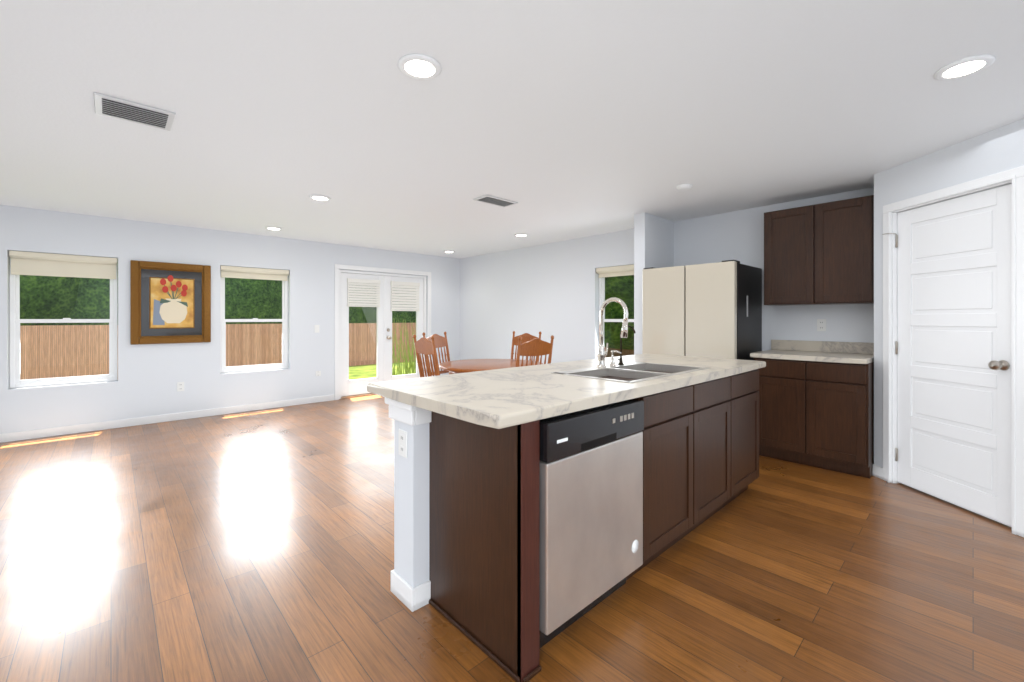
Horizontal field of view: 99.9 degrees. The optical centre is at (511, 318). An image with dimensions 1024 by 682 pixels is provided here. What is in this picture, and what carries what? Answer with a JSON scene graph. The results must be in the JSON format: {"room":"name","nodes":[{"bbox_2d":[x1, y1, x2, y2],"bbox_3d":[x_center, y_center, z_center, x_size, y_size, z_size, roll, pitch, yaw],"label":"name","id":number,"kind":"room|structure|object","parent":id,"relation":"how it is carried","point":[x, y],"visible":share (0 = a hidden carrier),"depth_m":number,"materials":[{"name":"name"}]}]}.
{"room":"dining room and kitchen","nodes":[
{"label":"dining room and kitchen","id":0,"kind":"room"},
{"bbox_2d":[0,205,459,433],"bbox_3d":[-4.003,0.050,5.524,8.400,2.400,0.160,0,0,-43],"label":"wall","id":1,"kind":"structure","parent":0,"point":[150,376],"depth_m":5.39,"materials":[{"name":"white paint"}]},
{"bbox_2d":[8,251,117,387],"bbox_3d":[-4.872,0.010,4.704,0.822,1.412,0.125,0,0,-43],"label":"window","id":2,"kind":"structure","parent":1,"relation":"in","point":[43,264],"depth_m":4.65,"materials":[{"name":"white plastic"}]},
{"bbox_2d":[0,394,333,442],"bbox_3d":[-4.801,1.205,4.661,5.675,0.090,0.013,0,0,-43],"label":"baseboard","id":3,"kind":"structure","parent":1,"relation":"attached to","point":[40,433],"depth_m":5.11,"materials":[{"name":"white wood"}]},
{"bbox_2d":[130,260,210,344],"bbox_3d":[-4.146,-0.190,5.252,0.770,0.980,0.037,0,0,-43],"label":"picture frame","id":4,"kind":"object","parent":1,"relation":"attached to","point":[170,302],"visible":1,"depth_m":5.23,"materials":[{"name":"brown wood"}]},
{"bbox_2d":[177,382,183,391],"bbox_3d":[-4.099,0.840,5.319,0.072,0.115,0.008,0,0,-43],"label":"electrical outlet","id":5,"kind":"object","parent":1,"relation":"attached to","point":[180,386],"visible":1,"depth_m":5.32,"materials":[{"name":"white plastic"}]},
{"bbox_2d":[220,266,288,372],"bbox_3d":[-3.544,0.010,5.941,0.832,1.412,0.125,0,0,-43],"label":"window","id":6,"kind":"structure","parent":1,"relation":"in","point":[250,273],"depth_m":5.91,"materials":[{"name":"white plastic"}]},
{"bbox_2d":[314,325,318,332],"bbox_3d":[-2.914,0.150,6.424,0.072,0.115,0.008,0,0,-43],"label":"light switch","id":7,"kind":"object","parent":1,"relation":"attached to","point":[316,328],"visible":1,"depth_m":6.42,"materials":[{"name":"white plastic"}]},
{"bbox_2d":[339,270,425,398],"bbox_3d":[-2.138,0.242,7.234,1.572,2.016,0.154,0,0,-43],"label":"french door","id":8,"kind":"structure","parent":1,"relation":"in","point":[383,293],"depth_m":7.17,"materials":[{"name":"white"}]},
{"bbox_2d":[335,264,430,399],"bbox_3d":[-2.092,0.205,7.184,1.720,2.090,0.018,0,0,-43],"label":"door frame","id":9,"kind":"structure","parent":1,"relation":"attached to","point":[352,267],"depth_m":6.66,"materials":[{"name":"white wood"}]},
{"bbox_2d":[0,395,1023,681],"bbox_3d":[-0.644,1.275,1.922,8.400,0.050,10.010,0,0,-43],"label":"floor","id":10,"kind":"structure","parent":0,"point":[248,547],"depth_m":2.07,"materials":[{"name":"wood"}]},
{"bbox_2d":[413,334,439,376],"bbox_3d":[-0.700,0.706,4.410,0.501,1.092,0.430,0,0,-39],"label":"dining chair","id":11,"kind":"object","parent":10,"relation":"on","point":[425,346],"visible":0.4,"depth_m":4.27,"materials":[{"name":"brown wood"}]},
{"bbox_2d":[422,332,449,375],"bbox_3d":[-0.742,0.706,5.112,0.501,1.092,0.430,0,0,32],"label":"dining chair","id":12,"kind":"object","parent":10,"relation":"on","point":[440,341],"visible":0.27,"depth_m":5.27,"materials":[{"name":"brown wood"}]},
{"bbox_2d":[439,359,542,373],"bbox_3d":[-0.229,0.874,4.791,1.168,0.752,1.168,0,0,39],"label":"dining table","id":13,"kind":"object","parent":10,"relation":"on","point":[462,366],"visible":0.4,"depth_m":4.68,"materials":[{"name":"brown wood"}]},
{"bbox_2d":[511,331,541,361],"bbox_3d":[0.074,0.706,5.315,0.430,1.092,0.501,0,0,30],"label":"dining chair","id":14,"kind":"object","parent":10,"relation":"on","point":[526,337],"visible":0.15,"depth_m":5.52,"materials":[{"name":"brown wood"}]},
{"bbox_2d":[515,335,553,366],"bbox_3d":[0.106,0.706,4.275,0.430,1.092,0.501,0,0,-33],"label":"dining chair","id":15,"kind":"object","parent":10,"relation":"on","point":[536,347],"visible":0.33,"depth_m":4.08,"materials":[{"name":"brown wood"}]},
{"bbox_2d":[385,365,765,681],"bbox_3d":[0.617,0.802,2.534,2.527,0.895,0.824,0,0,-43],"label":"kitchen island","id":16,"kind":"object","parent":10,"relation":"on","point":[537,508],"depth_m":1.77,"materials":[{"name":"brown wood"}]},
{"bbox_2d":[367,354,765,432],"bbox_3d":[0.576,0.332,2.608,2.600,0.045,0.972,0,0,-43],"label":"island countertop","id":17,"kind":"structure","parent":16,"relation":"on","point":[490,399],"depth_m":1.91,"materials":[{"name":"beige stone"}]},
{"bbox_2d":[595,297,634,368],"bbox_3d":[0.731,0.088,2.752,0.375,0.436,0.224,0,0,-43],"label":"faucet","id":18,"kind":"object","parent":17,"relation":"on","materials":[{"name":"silver metal"}]},
{"bbox_2d":[551,361,710,380],"bbox_3d":[0.730,0.409,2.568,0.914,0.207,0.514,0,0,-43],"label":"sink","id":19,"kind":"object","parent":17,"relation":"in","point":[634,370],"depth_m":2.64,"materials":[{"name":"grey metal"}]},
{"bbox_2d":[642,260,761,359],"bbox_3d":[1.966,0.356,4.479,0.735,1.787,0.932,0,0,-43],"label":"refrigerator","id":20,"kind":"object","parent":10,"relation":"on","point":[711,310],"visible":0.42,"depth_m":4.16,"materials":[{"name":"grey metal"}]},
{"bbox_2d":[750,340,873,477],"bbox_3d":[2.672,0.730,3.815,0.632,1.040,0.835,0,0,-43],"label":"base cabinet","id":21,"kind":"object","parent":10,"relation":"on","point":[816,403],"visible":0.88,"depth_m":3.57,"materials":[{"name":"laminate"}]},
{"bbox_2d":[0,0,1023,258],"bbox_3d":[-0.644,-1.200,1.922,8.400,0.100,10.010,0,0,-43],"label":"ceiling","id":22,"kind":"structure","parent":0,"point":[560,120],"depth_m":2.34,"materials":[{"name":"white paint"}]},
{"bbox_2d":[93,92,175,130],"bbox_3d":[-2.096,-1.139,2.394,0.330,0.021,0.290,0,0,-43],"label":"ceiling vent","id":23,"kind":"object","parent":22,"relation":"in","point":[118,108],"visible":1,"depth_m":2.37,"materials":[{"name":"white metal"}]},
{"bbox_2d":[265,227,281,229],"bbox_3d":[-3.022,-1.144,5.455,0.196,0.012,0.196,0,0,-43],"label":"recessed light","id":24,"kind":"object","parent":22,"relation":"in","point":[273,228],"visible":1,"depth_m":5.44,"materials":[{"name":"white plastic"}]},
{"bbox_2d":[309,195,330,200],"bbox_3d":[-1.818,-1.144,4.075,0.196,0.012,0.196,0,0,-43],"label":"recessed light","id":25,"kind":"object","parent":22,"relation":"in","point":[320,197],"visible":0.98,"depth_m":4.05,"materials":[{"name":"white plastic"}]},
{"bbox_2d":[398,54,441,79],"bbox_3d":[-0.420,-1.144,1.960,0.196,0.012,0.196,0,0,-43],"label":"recessed light","id":26,"kind":"object","parent":22,"relation":"in","point":[421,66],"visible":1,"depth_m":1.95,"materials":[{"name":"white plastic"}]},
{"bbox_2d":[473,195,517,206],"bbox_3d":[-0.158,-1.139,4.187,0.400,0.020,0.210,0,0,-43],"label":"ceiling vent","id":27,"kind":"object","parent":22,"relation":"in","point":[493,200],"visible":1,"depth_m":4.15,"materials":[{"name":"white metal"}]},
{"bbox_2d":[514,233,527,236],"bbox_3d":[0.128,-1.144,5.889,0.196,0.012,0.196,0,0,-43],"label":"recessed light","id":28,"kind":"object","parent":22,"relation":"in","point":[521,235],"visible":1,"depth_m":5.88,"materials":[{"name":"white plastic"}]},
{"bbox_2d":[676,184,692,190],"bbox_3d":[1.496,-1.136,3.733,0.136,0.028,0.136,0,0,-43],"label":"smoke detector","id":29,"kind":"object","parent":22,"relation":"attached to","point":[683,187],"visible":1,"depth_m":3.70,"materials":[{"name":"white plastic"}]},
{"bbox_2d":[934,54,995,79],"bbox_3d":[2.064,-1.144,1.966,0.196,0.012,0.196,0,0,-43],"label":"recessed light","id":30,"kind":"object","parent":22,"relation":"in","point":[964,67],"visible":1,"depth_m":1.95,"materials":[{"name":"white plastic"}]},
{"bbox_2d":[632,212,675,354],"bbox_3d":[1.633,0.050,4.921,0.660,2.400,0.130,0,0,-43],"label":"wall","id":31,"kind":"structure","parent":0,"point":[653,237],"depth_m":4.73,"materials":[{"name":"white paint"}]},
{"bbox_2d":[460,188,871,363],"bbox_3d":[2.424,0.050,4.674,0.160,2.400,9.850,0,0,-43],"label":"wall","id":32,"kind":"structure","parent":0,"point":[548,290],"depth_m":6.11,"materials":[{"name":"white paint"}]},
{"bbox_2d":[596,264,633,348],"bbox_3d":[1.489,0.010,5.665,0.125,1.412,0.847,0,0,-43],"label":"window","id":33,"kind":"structure","parent":32,"relation":"in","point":[615,271],"depth_m":5.82,"materials":[{"name":"white plastic"}]},
{"bbox_2d":[764,195,873,305],"bbox_3d":[2.788,-0.570,3.905,0.345,0.880,0.810,0,0,-43],"label":"upper cabinet","id":34,"kind":"object","parent":32,"relation":"attached to","point":[820,254],"visible":0.98,"depth_m":3.75,"materials":[{"name":"brown wood"}]},
{"bbox_2d":[817,319,825,330],"bbox_3d":[2.904,0.060,4.035,0.008,0.115,0.072,0,0,-43],"label":"electrical outlet","id":35,"kind":"object","parent":32,"relation":"attached to","point":[821,324],"visible":1,"depth_m":4.03,"materials":[{"name":"white plastic"}]},
{"bbox_2d":[872,187,873,342],"bbox_3d":[3.078,0.050,3.540,0.430,2.400,0.100,0,0,-43],"label":"wall","id":36,"kind":"structure","parent":0,"point":[873,187],"depth_m":3.76,"materials":[{"name":"white paint"}]},
{"bbox_2d":[874,118,1023,467],"bbox_3d":[2.986,0.050,2.484,0.100,2.400,1.900,0,0,-3],"label":"wall","id":37,"kind":"structure","parent":0,"point":[997,150],"depth_m":3.02,"materials":[{"name":"white paint"}]},
{"bbox_2d":[882,184,1011,526],"bbox_3d":[2.923,0.218,2.916,0.113,2.040,0.796,0,0,-3],"label":"pantry door","id":38,"kind":"structure","parent":37,"relation":"in","point":[953,347],"depth_m":2.84,"materials":[{"name":"white wood"}]},
{"bbox_2d":[872,166,1023,536],"bbox_3d":[2.974,0.188,2.483,0.125,2.125,1.900,0,0,-3],"label":"door frame","id":39,"kind":"structure","parent":37,"relation":"attached to","point":[1014,177],"depth_m":2.70,"materials":[{"name":"white wood"}]},
{"label":"outside","id":40,"kind":"structure","parent":0,"visible":0},
{"bbox_2d":[349,361,414,379],"bbox_3d":[-7.038,1.395,11.213,55.000,0.050,54.000,0,0,-43],"label":"ground","id":41,"kind":"structure","parent":40,"point":[361,369],"depth_m":11.17,"materials":[{"name":"green plant"}]},
{"bbox_2d":[20,275,633,379],"bbox_3d":[-6.077,-3.940,0.689,44.051,13.620,29.296,0,0,-43],"label":"garden","id":42,"kind":"object","parent":41,"relation":"on","point":[98,332],"depth_m":10.29,"materials":[{"name":"green plant"}]}
]}

